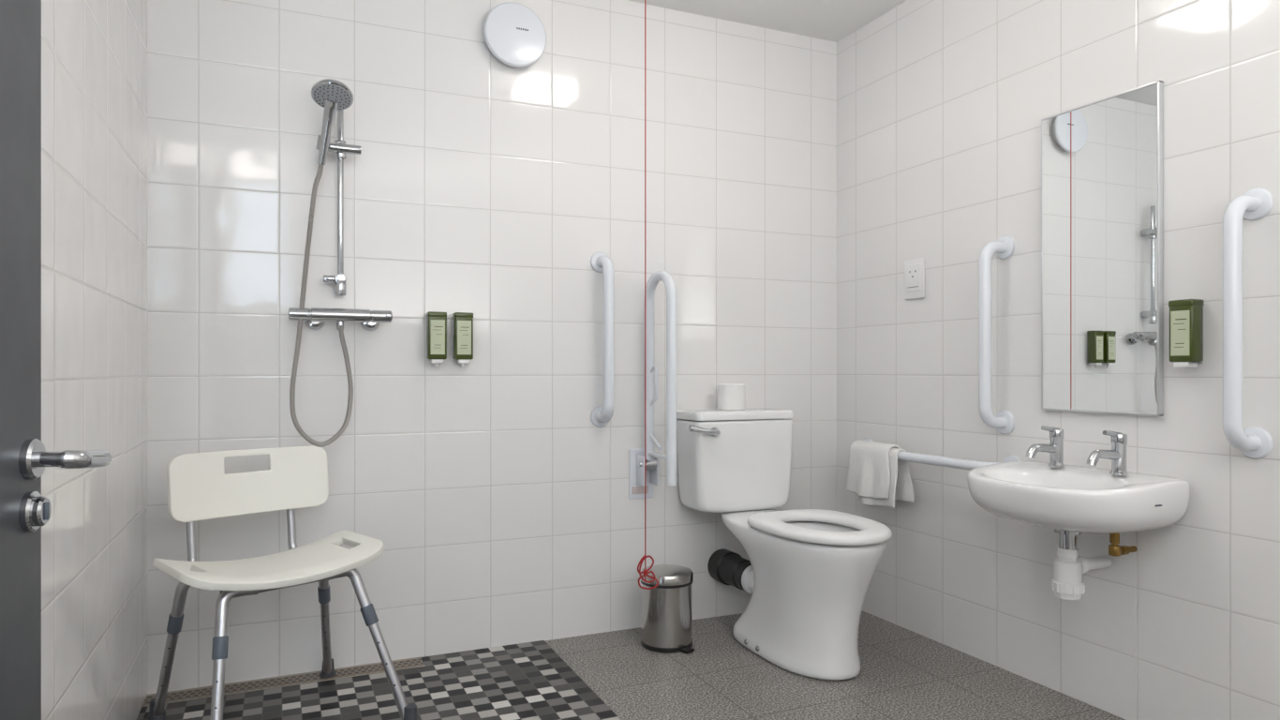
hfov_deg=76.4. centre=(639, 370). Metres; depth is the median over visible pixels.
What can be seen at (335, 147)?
slider knob
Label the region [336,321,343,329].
nut
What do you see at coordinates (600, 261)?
grab rail
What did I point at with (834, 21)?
ceiling
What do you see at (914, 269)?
socket
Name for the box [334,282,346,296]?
socket
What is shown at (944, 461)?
grab rail
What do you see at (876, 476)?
hand towel
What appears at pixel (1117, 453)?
tap
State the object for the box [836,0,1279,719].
wall
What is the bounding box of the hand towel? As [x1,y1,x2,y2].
[846,439,913,507]
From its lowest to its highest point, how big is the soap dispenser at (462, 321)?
0.196 m
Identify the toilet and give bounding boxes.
[676,407,892,680]
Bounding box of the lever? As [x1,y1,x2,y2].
[35,449,111,468]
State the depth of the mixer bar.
2.73 m
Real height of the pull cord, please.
2.261 m
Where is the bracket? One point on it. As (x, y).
(339, 277)
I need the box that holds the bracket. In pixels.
[323,272,346,283]
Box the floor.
[420,610,1125,719]
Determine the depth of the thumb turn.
1.03 m
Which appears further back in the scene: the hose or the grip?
the hose
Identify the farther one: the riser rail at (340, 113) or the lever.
the riser rail at (340, 113)
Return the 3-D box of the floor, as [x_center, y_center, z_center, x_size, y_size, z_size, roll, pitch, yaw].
[0.386,1.086,1.482,2.924,0.100,3.840,0,0,-24]
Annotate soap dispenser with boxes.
[426,311,446,366]
[452,312,473,366]
[1168,298,1204,372]
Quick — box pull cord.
[637,0,658,589]
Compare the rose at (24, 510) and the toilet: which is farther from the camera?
the toilet
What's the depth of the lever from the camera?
1.05 m
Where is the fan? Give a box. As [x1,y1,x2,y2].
[483,1,546,67]
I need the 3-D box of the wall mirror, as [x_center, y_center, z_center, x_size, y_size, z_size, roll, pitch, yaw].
[1.398,-0.345,2.483,0.021,0.949,0.391,0,0,-24]
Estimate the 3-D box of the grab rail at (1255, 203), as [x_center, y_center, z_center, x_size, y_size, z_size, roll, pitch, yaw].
[1.530,-0.120,2.068,0.115,0.695,0.082,0,0,-24]
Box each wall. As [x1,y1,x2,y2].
[41,0,147,719]
[147,0,836,694]
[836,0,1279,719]
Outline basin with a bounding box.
[967,460,1190,599]
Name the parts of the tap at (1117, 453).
spout, lever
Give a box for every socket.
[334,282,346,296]
[904,257,924,299]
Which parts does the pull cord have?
cord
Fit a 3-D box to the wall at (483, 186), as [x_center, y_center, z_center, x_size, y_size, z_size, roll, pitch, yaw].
[-0.365,-0.222,3.183,2.924,2.516,0.120,0,0,-24]
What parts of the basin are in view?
bowl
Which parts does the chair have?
leg, leg, post, leg, leg, backrest, seat, post, leg, leg, leg, leg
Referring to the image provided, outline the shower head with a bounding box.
[311,78,353,110]
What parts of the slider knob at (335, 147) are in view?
knob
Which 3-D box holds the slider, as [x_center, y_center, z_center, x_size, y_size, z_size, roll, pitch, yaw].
[-1.018,-0.749,2.764,0.038,0.060,0.038,0,0,-24]
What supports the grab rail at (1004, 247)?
attached to the wall at (942, 105)
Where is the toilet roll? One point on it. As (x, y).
(731, 396)
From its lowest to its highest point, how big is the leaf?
2.042 m
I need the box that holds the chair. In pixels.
[147,445,418,719]
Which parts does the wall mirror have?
frame, frame, frame, frame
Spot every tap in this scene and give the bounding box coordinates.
[1025,425,1065,466]
[1086,430,1129,475]
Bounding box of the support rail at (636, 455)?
[629,269,676,499]
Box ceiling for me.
[626,0,907,42]
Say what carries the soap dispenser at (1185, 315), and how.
attached to the wall at (942, 105)
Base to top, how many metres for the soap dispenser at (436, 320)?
0.196 m
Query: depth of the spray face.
2.60 m
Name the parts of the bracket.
bottom knob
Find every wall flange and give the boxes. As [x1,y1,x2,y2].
[304,320,325,329]
[359,321,379,330]
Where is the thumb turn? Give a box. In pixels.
[29,495,51,526]
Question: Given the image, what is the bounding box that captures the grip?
[44,502,49,520]
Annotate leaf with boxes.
[0,0,41,719]
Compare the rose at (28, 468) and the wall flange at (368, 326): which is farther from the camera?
the wall flange at (368, 326)
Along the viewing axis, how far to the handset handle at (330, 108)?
2.66 m
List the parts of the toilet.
flush lever, cistern lid, seat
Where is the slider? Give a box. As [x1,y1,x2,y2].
[334,139,346,159]
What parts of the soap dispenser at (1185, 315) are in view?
push plate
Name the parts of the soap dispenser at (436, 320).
push plate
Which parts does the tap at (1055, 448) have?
spout, lever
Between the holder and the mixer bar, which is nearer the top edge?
the holder
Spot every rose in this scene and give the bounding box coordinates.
[18,438,45,479]
[18,491,42,532]
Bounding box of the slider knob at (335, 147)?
[318,142,361,154]
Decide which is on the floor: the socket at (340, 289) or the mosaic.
the mosaic
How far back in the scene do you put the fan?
3.02 m
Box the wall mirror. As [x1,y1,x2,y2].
[1041,80,1163,416]
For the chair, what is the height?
0.791 m
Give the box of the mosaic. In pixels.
[136,640,621,719]
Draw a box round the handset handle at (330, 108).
[317,99,339,164]
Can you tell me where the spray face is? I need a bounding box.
[312,83,351,110]
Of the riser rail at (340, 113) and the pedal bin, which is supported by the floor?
the pedal bin
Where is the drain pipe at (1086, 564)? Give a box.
[1076,555,1111,574]
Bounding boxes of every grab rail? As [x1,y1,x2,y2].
[590,251,614,427]
[863,438,1021,470]
[978,235,1014,433]
[1222,187,1273,458]
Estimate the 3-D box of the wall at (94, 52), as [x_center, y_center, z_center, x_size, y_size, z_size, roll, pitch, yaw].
[-0.897,-0.222,0.916,0.120,2.516,3.600,0,0,-24]
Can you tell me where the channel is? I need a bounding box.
[142,655,425,706]
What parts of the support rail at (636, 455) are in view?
wall plate, arm, arm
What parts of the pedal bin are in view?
lid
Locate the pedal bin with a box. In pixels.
[640,564,694,653]
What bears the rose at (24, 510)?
attached to the leaf
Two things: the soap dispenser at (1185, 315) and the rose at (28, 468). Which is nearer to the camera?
the rose at (28, 468)
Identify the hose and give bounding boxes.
[289,163,353,446]
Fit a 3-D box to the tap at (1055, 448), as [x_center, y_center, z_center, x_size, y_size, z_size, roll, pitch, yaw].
[1.244,0.234,2.500,0.150,0.127,0.048,0,0,-24]
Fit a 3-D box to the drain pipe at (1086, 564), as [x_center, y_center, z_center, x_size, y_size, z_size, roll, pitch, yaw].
[1.350,0.581,2.442,0.145,0.054,0.054,0,0,-24]
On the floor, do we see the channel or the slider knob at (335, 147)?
the channel
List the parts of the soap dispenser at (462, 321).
push plate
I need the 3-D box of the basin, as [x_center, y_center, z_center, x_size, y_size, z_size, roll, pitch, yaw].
[1.236,0.486,2.391,0.399,0.375,0.557,0,0,-24]
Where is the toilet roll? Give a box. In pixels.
[717,383,745,410]
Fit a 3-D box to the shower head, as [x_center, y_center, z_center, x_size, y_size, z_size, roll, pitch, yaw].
[-0.989,-0.885,2.614,0.128,0.070,0.119,0,0,-24]
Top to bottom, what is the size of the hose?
0.944 m
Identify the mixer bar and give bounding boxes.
[288,307,392,322]
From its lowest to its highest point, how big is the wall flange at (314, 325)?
0.066 m
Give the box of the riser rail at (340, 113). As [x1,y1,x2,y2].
[337,109,343,273]
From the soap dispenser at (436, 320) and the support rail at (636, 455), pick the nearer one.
the soap dispenser at (436, 320)
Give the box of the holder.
[315,134,321,149]

